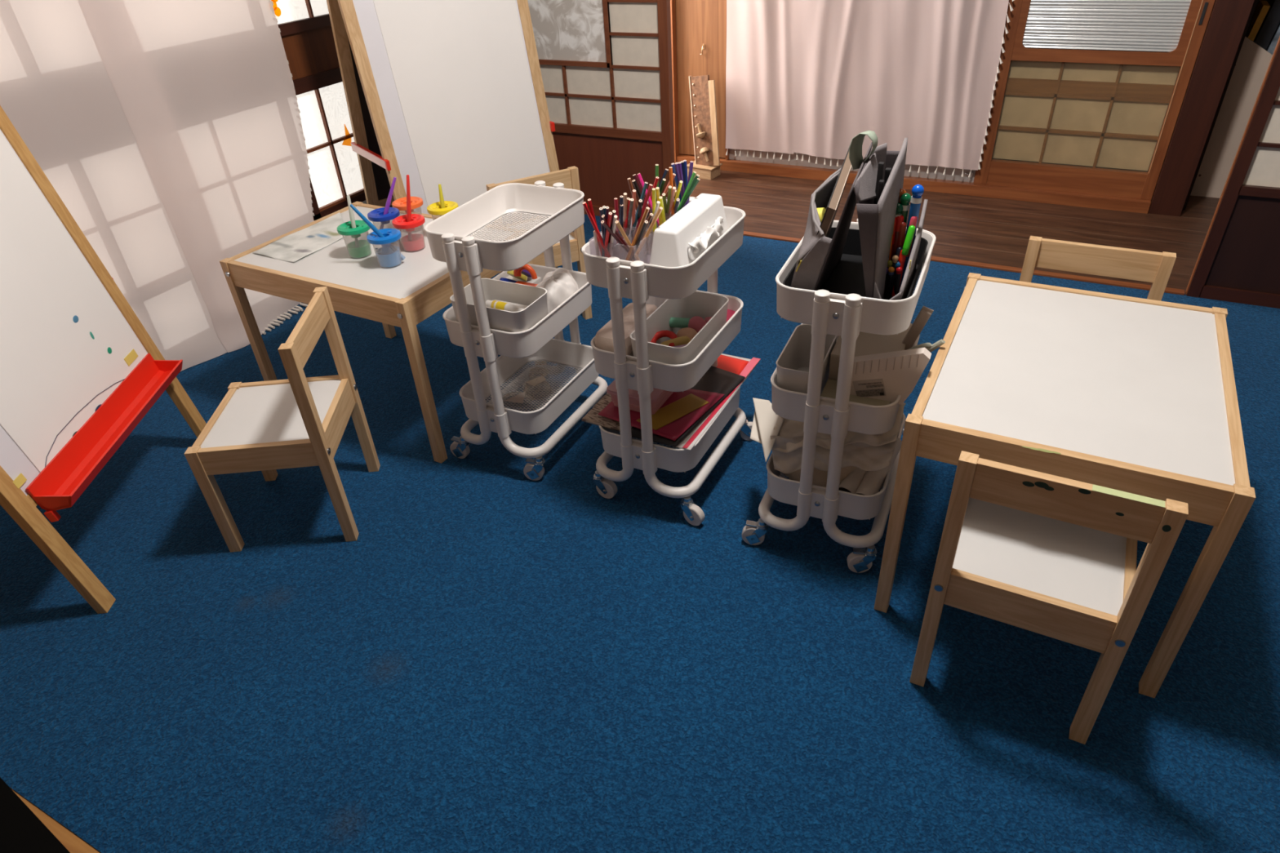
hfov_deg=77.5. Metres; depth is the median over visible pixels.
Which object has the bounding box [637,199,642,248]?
pencil
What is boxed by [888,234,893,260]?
marker
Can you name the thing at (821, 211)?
tape roll
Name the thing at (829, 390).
box
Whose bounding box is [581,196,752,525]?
trolley
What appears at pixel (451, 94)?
easel
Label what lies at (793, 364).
storage bin
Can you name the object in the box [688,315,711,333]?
clay lump
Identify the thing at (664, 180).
pencil
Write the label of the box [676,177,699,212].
pencil
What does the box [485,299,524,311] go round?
paint tube
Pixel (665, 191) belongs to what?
pencil
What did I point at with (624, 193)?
pencil
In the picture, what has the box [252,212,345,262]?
paper
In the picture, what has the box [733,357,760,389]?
sheet
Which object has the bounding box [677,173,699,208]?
pencil
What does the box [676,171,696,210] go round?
pencil
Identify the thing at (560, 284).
plastic bag
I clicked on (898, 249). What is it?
marker
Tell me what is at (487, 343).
tray
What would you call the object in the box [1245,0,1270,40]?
book
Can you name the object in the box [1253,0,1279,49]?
book
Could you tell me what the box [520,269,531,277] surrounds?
disc
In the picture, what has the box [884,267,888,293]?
marker
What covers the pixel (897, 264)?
marker
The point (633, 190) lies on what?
pencil
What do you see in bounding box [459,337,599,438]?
tray
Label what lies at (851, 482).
paper roll
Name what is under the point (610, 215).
pencil
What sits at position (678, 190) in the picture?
pencil
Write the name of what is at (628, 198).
pencil
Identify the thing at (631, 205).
pencil
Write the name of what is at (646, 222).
pencil
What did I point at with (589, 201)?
pencil
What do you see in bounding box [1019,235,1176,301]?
chair
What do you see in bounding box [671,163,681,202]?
pencil
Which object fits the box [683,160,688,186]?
pencil
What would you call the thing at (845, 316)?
tray
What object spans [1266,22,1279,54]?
book
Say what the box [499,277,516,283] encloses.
disc
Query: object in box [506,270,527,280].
disc
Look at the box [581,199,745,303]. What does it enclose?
tray
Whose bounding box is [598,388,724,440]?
card
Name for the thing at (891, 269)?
marker
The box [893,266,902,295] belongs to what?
marker
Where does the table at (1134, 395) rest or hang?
on the floor
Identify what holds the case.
in the trolley at (845, 316)
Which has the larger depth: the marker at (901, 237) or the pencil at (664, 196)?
the pencil at (664, 196)
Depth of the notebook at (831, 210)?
1.36 m
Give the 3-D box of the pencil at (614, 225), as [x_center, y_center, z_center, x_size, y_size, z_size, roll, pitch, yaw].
[-0.055,-0.357,1.554,0.007,0.143,0.101,-12,36,-12]
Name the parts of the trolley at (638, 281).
tube frame, tube frame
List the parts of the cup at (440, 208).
brush handle, lid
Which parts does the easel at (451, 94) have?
leg, leg, leg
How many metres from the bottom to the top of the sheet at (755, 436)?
0.026 m
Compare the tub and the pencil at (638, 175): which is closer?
the pencil at (638, 175)
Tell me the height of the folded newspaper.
0.012 m
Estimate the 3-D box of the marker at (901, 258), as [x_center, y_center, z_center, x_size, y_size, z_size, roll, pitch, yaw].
[0.464,-0.274,1.428,0.021,0.089,0.012,-29,42,-32]
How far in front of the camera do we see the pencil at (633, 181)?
1.59 m
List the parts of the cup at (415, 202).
lid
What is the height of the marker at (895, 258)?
0.078 m
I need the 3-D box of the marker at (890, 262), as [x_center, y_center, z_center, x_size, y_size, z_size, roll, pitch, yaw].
[0.448,-0.269,1.439,0.012,0.068,0.012,14,38,24]
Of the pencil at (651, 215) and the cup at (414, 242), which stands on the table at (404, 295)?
the cup at (414, 242)
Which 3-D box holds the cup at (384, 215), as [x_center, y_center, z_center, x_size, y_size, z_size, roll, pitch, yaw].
[-0.666,-0.559,2.068,0.082,0.161,0.083,14,38,24]
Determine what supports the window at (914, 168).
in the wall
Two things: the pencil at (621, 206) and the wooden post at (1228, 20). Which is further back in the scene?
the wooden post at (1228, 20)
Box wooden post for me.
[675,0,726,157]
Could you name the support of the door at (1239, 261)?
attached to the trim
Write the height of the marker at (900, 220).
0.142 m
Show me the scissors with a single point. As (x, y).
(928, 346)
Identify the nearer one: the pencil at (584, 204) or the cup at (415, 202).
the pencil at (584, 204)
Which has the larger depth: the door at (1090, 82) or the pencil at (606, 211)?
the door at (1090, 82)
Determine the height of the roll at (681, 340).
0.024 m
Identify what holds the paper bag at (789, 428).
on the paper bag at (864, 456)
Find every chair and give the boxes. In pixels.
[184,286,380,552]
[485,165,592,319]
[909,450,1188,744]
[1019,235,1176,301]
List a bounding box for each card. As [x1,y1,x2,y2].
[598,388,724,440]
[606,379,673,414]
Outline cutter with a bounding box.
[513,263,537,286]
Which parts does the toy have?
lid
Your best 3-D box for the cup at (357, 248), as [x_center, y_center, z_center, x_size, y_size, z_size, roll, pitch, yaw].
[-0.719,-0.501,2.000,0.082,0.150,0.082,14,38,24]
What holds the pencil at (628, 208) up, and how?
in the pencil holder
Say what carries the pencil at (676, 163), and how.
in the pencil holder
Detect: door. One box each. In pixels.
[527,0,675,217]
[973,0,1214,199]
[1186,43,1279,308]
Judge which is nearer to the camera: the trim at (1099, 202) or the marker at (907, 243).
the marker at (907, 243)
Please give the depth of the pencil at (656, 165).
1.64 m
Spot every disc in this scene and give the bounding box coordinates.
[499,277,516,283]
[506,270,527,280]
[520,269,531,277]
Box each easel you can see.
[0,105,206,613]
[326,0,559,222]
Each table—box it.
[219,201,546,463]
[874,272,1255,697]
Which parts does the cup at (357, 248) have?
brush handle, lid, brush stem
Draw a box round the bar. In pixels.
[669,317,704,328]
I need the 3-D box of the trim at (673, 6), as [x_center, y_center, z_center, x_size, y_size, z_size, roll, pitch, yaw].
[0.252,-2.025,3.437,0.296,1.800,0.055,14,38,24]
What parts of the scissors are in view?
handle, handle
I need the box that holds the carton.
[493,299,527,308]
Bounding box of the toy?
[686,75,722,179]
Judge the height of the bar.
0.027 m
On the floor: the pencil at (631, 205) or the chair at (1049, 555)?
the chair at (1049, 555)
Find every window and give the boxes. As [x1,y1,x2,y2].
[271,0,365,220]
[728,148,975,182]
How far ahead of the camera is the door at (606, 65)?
3.13 m
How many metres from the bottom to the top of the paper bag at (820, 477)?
0.130 m
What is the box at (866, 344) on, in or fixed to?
in the trolley at (845, 316)
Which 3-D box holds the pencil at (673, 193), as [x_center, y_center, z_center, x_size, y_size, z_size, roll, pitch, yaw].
[0.061,-0.447,1.674,0.007,0.143,0.102,-10,35,-10]
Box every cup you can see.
[337,195,371,257]
[350,204,405,266]
[367,177,399,243]
[391,174,425,251]
[391,196,422,231]
[426,183,458,216]
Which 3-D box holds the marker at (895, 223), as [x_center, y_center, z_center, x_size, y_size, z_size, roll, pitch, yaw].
[0.449,-0.312,1.439,0.015,0.140,0.015,11,37,21]
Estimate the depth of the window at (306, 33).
2.80 m
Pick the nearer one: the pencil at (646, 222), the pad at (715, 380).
the pencil at (646, 222)
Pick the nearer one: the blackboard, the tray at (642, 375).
the blackboard
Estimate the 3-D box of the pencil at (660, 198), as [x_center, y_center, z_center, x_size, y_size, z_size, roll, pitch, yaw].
[0.050,-0.410,1.621,0.007,0.143,0.083,3,35,10]
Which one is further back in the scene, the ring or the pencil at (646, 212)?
the ring
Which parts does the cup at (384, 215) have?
lid, brush handle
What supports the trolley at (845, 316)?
on the floor
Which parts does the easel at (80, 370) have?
leg, leg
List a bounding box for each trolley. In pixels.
[423,180,608,480]
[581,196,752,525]
[742,218,936,573]
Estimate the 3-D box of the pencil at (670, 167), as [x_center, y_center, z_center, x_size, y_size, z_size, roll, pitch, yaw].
[0.068,-0.453,1.656,0.007,0.172,0.014,12,38,21]
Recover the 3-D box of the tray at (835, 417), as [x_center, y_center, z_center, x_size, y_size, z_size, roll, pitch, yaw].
[0.417,-0.113,1.610,0.258,0.074,0.388,14,38,24]
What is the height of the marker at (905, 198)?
0.178 m
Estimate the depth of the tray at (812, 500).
1.59 m
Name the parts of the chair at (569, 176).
leg, backrest, seat, seat rail, leg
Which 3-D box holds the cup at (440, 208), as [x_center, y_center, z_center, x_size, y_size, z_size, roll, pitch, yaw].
[-0.517,-0.568,2.092,0.082,0.132,0.082,14,38,24]
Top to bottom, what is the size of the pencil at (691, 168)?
0.170 m
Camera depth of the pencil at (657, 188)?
1.56 m
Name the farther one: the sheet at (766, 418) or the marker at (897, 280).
the sheet at (766, 418)
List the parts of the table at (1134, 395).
leg, leg, leg, leg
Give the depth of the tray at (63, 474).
1.71 m
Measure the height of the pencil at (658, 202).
0.145 m
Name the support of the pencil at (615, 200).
in the pencil holder
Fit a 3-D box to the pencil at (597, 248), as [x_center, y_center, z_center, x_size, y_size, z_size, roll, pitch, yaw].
[-0.084,-0.345,1.580,0.007,0.098,0.030,-2,35,2]
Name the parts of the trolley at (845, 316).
brake lever, brake lever, tube frame, brake lever, brake lever, tube frame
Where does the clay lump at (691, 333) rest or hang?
on the clay piece
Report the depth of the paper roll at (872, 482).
1.60 m
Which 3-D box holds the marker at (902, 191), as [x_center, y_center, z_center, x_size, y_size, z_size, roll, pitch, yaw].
[0.465,-0.344,1.448,0.019,0.180,0.027,19,41,29]
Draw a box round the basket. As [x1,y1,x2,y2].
[849,347,931,404]
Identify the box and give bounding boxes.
[649,193,728,266]
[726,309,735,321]
[820,378,890,405]
[828,323,911,380]
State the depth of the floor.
1.50 m
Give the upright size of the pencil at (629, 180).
0.168 m
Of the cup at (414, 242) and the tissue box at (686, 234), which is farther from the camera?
the cup at (414, 242)
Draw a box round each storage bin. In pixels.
[449,278,547,332]
[629,291,728,364]
[776,324,837,395]
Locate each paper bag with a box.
[769,435,897,474]
[773,402,906,453]
[783,466,857,487]
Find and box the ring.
[650,330,676,346]
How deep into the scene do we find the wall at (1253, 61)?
3.09 m
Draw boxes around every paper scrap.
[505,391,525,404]
[525,376,546,386]
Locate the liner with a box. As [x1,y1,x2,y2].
[782,226,928,299]
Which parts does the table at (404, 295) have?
leg, leg, leg, leg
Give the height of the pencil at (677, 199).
0.119 m
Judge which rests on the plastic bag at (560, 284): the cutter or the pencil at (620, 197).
the cutter
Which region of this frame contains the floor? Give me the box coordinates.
[0,134,1279,852]
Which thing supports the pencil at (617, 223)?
in the pencil holder
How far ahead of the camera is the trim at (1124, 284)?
2.76 m
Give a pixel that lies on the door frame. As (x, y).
(1278, 41)
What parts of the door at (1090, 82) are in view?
rail, ribbed pane, pane frame, pull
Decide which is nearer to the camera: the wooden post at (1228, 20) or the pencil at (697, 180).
the pencil at (697, 180)
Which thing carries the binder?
in the magazine file at (820, 255)
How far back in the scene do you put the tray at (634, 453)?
1.76 m
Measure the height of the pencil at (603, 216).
0.140 m
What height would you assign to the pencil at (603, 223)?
0.133 m
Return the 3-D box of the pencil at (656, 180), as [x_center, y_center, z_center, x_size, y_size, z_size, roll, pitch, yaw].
[0.017,-0.456,1.682,0.064,0.152,0.007,24,43,34]
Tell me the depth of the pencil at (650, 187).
1.58 m
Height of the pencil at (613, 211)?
0.150 m
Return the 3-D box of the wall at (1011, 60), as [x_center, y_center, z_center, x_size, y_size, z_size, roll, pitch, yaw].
[1.987,-2.465,3.369,4.700,2.420,0.040,14,38,24]
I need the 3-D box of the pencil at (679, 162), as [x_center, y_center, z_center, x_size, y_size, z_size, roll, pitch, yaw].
[0.095,-0.483,1.699,0.007,0.169,0.040,16,39,26]
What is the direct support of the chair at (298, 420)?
on the floor
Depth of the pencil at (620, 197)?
1.57 m
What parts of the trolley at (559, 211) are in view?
brake lever, brake lever, tube frame, brake lever, brake lever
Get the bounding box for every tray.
[25,353,182,522]
[423,182,584,275]
[442,263,591,362]
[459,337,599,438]
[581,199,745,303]
[591,289,743,395]
[599,386,740,475]
[766,413,906,525]
[770,323,919,440]
[775,220,936,341]
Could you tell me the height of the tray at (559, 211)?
0.074 m
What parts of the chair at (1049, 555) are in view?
leg, seat rail, seat, backrest, leg, seat rail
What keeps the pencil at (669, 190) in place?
in the pencil holder
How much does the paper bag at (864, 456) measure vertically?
0.098 m
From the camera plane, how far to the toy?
3.71 m
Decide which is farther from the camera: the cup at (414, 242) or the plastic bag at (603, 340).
the cup at (414, 242)
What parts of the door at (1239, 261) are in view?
rail, panel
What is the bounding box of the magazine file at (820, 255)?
[790,130,928,300]
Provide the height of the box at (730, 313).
0.035 m
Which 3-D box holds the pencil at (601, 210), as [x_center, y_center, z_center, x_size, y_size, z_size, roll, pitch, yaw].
[-0.070,-0.368,1.563,0.007,0.153,0.086,-3,35,1]
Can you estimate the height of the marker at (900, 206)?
0.163 m
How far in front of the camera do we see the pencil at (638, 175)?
1.63 m
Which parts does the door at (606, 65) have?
frosted pane, panel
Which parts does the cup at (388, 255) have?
brush handle, lid, brush stem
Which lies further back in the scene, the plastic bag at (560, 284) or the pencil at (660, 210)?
the plastic bag at (560, 284)
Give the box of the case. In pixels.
[902,306,933,350]
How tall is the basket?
0.122 m
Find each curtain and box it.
[0,0,314,371]
[725,0,1014,177]
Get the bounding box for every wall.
[996,60,1180,146]
[1182,0,1257,209]
[1190,36,1272,198]
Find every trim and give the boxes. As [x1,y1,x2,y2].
[670,0,729,164]
[675,153,1151,213]
[742,231,1184,295]
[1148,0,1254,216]
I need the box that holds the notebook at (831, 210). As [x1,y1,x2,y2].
[816,146,851,237]
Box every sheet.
[682,389,735,448]
[716,355,748,374]
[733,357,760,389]
[750,410,761,444]
[752,397,784,462]
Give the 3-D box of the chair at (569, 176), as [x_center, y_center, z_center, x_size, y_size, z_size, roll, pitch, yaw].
[-0.363,-0.590,2.567,0.282,0.498,0.286,-20,38,-22]
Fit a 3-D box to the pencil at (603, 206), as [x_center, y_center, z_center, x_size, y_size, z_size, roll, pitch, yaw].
[-0.066,-0.372,1.568,0.007,0.153,0.085,-4,35,-1]
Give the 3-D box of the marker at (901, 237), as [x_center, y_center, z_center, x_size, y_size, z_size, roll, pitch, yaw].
[0.466,-0.306,1.438,0.014,0.130,0.014,14,38,24]
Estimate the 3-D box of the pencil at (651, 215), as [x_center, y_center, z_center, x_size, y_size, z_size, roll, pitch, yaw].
[-0.006,-0.351,1.538,0.007,0.146,0.098,-30,43,-33]
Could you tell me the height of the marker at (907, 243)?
0.052 m
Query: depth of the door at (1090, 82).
3.08 m
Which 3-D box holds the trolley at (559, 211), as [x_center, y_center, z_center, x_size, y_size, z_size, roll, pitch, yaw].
[-0.293,-0.239,1.954,0.286,0.614,0.385,14,38,23]
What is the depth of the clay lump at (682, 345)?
1.69 m
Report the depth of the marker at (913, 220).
1.39 m
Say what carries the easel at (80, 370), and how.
on the floor
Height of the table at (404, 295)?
0.448 m
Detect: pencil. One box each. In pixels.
[582,201,610,257]
[587,198,602,256]
[593,230,599,256]
[599,207,604,239]
[600,220,635,261]
[601,206,608,257]
[601,214,630,249]
[602,205,605,214]
[604,212,612,257]
[606,209,615,257]
[608,214,617,257]
[613,197,620,257]
[615,220,640,261]
[618,195,622,246]
[619,198,631,256]
[619,204,623,255]
[621,197,629,237]
[623,192,626,253]
[624,182,648,258]
[625,207,649,260]
[626,177,650,254]
[626,198,634,238]
[628,213,653,261]
[630,220,648,261]
[631,179,653,232]
[631,183,653,244]
[631,189,635,242]
[631,206,662,261]
[632,173,657,228]
[636,173,658,226]
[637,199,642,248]
[641,173,675,239]
[642,178,666,239]
[644,176,658,220]
[644,200,660,255]
[649,168,668,211]
[652,187,656,235]
[655,164,658,227]
[655,186,662,226]
[658,195,666,222]
[662,192,666,216]
[665,185,671,220]
[667,186,675,218]
[669,166,674,216]
[670,180,682,217]
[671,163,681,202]
[674,198,679,213]
[675,162,684,207]
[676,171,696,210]
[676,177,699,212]
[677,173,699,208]
[678,161,685,204]
[680,160,686,190]
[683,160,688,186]
[684,160,693,205]
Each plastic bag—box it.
[536,267,578,319]
[594,302,657,356]
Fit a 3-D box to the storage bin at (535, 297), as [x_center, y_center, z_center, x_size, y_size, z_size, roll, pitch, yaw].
[-0.315,-0.249,1.825,0.198,0.116,0.130,14,38,23]
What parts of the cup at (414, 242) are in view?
lid, brush handle, brush stem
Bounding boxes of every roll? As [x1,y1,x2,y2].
[660,336,690,346]
[817,207,825,222]
[838,467,866,493]
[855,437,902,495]
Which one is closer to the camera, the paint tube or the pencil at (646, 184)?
the pencil at (646, 184)
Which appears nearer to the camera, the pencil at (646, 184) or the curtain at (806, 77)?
the pencil at (646, 184)
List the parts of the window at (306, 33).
panel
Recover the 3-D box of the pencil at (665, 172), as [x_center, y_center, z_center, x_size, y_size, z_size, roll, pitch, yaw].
[0.028,-0.467,1.690,0.071,0.160,0.007,5,36,12]
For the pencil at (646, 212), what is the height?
0.154 m
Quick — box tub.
[505,275,542,284]
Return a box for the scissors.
[908,338,945,352]
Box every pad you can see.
[631,353,759,450]
[631,365,745,446]
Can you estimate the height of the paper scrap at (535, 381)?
0.001 m
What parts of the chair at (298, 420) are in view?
seat rail, leg, leg, seat rail, seat, seat rail, backrest, leg, seat rail, leg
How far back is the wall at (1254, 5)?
2.93 m
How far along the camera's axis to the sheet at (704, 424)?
1.78 m
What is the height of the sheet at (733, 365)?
0.002 m
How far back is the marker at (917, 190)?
1.38 m
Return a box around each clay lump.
[672,344,686,347]
[676,327,697,340]
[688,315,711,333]
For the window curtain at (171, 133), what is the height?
1.744 m
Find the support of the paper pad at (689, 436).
in the trolley at (638, 281)
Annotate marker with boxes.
[884,259,892,295]
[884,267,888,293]
[885,266,894,295]
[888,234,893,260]
[889,255,898,296]
[890,217,896,260]
[891,214,903,260]
[891,249,906,297]
[892,261,900,289]
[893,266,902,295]
[895,202,902,217]
[895,247,902,261]
[897,222,906,248]
[898,184,924,289]
[898,188,906,202]
[900,193,911,224]
[901,225,915,255]
[906,216,917,257]
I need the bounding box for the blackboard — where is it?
[0,777,70,852]
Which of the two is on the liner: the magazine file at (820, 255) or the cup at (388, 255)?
the magazine file at (820, 255)
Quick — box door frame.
[1185,35,1279,294]
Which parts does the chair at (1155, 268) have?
leg, backrest, leg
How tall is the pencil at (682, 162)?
0.170 m
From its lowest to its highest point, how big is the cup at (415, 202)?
0.080 m
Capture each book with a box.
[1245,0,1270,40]
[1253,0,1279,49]
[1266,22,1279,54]
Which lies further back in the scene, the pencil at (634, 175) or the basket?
the pencil at (634, 175)
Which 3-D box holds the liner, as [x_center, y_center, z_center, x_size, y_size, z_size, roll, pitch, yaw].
[0.406,-0.282,1.492,0.216,0.056,0.316,12,38,21]
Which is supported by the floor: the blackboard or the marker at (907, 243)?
the blackboard
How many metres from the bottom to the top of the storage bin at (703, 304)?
0.098 m
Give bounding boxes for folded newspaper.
[582,392,620,431]
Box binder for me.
[873,161,891,204]
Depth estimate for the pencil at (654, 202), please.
1.54 m
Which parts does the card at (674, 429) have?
yellow strip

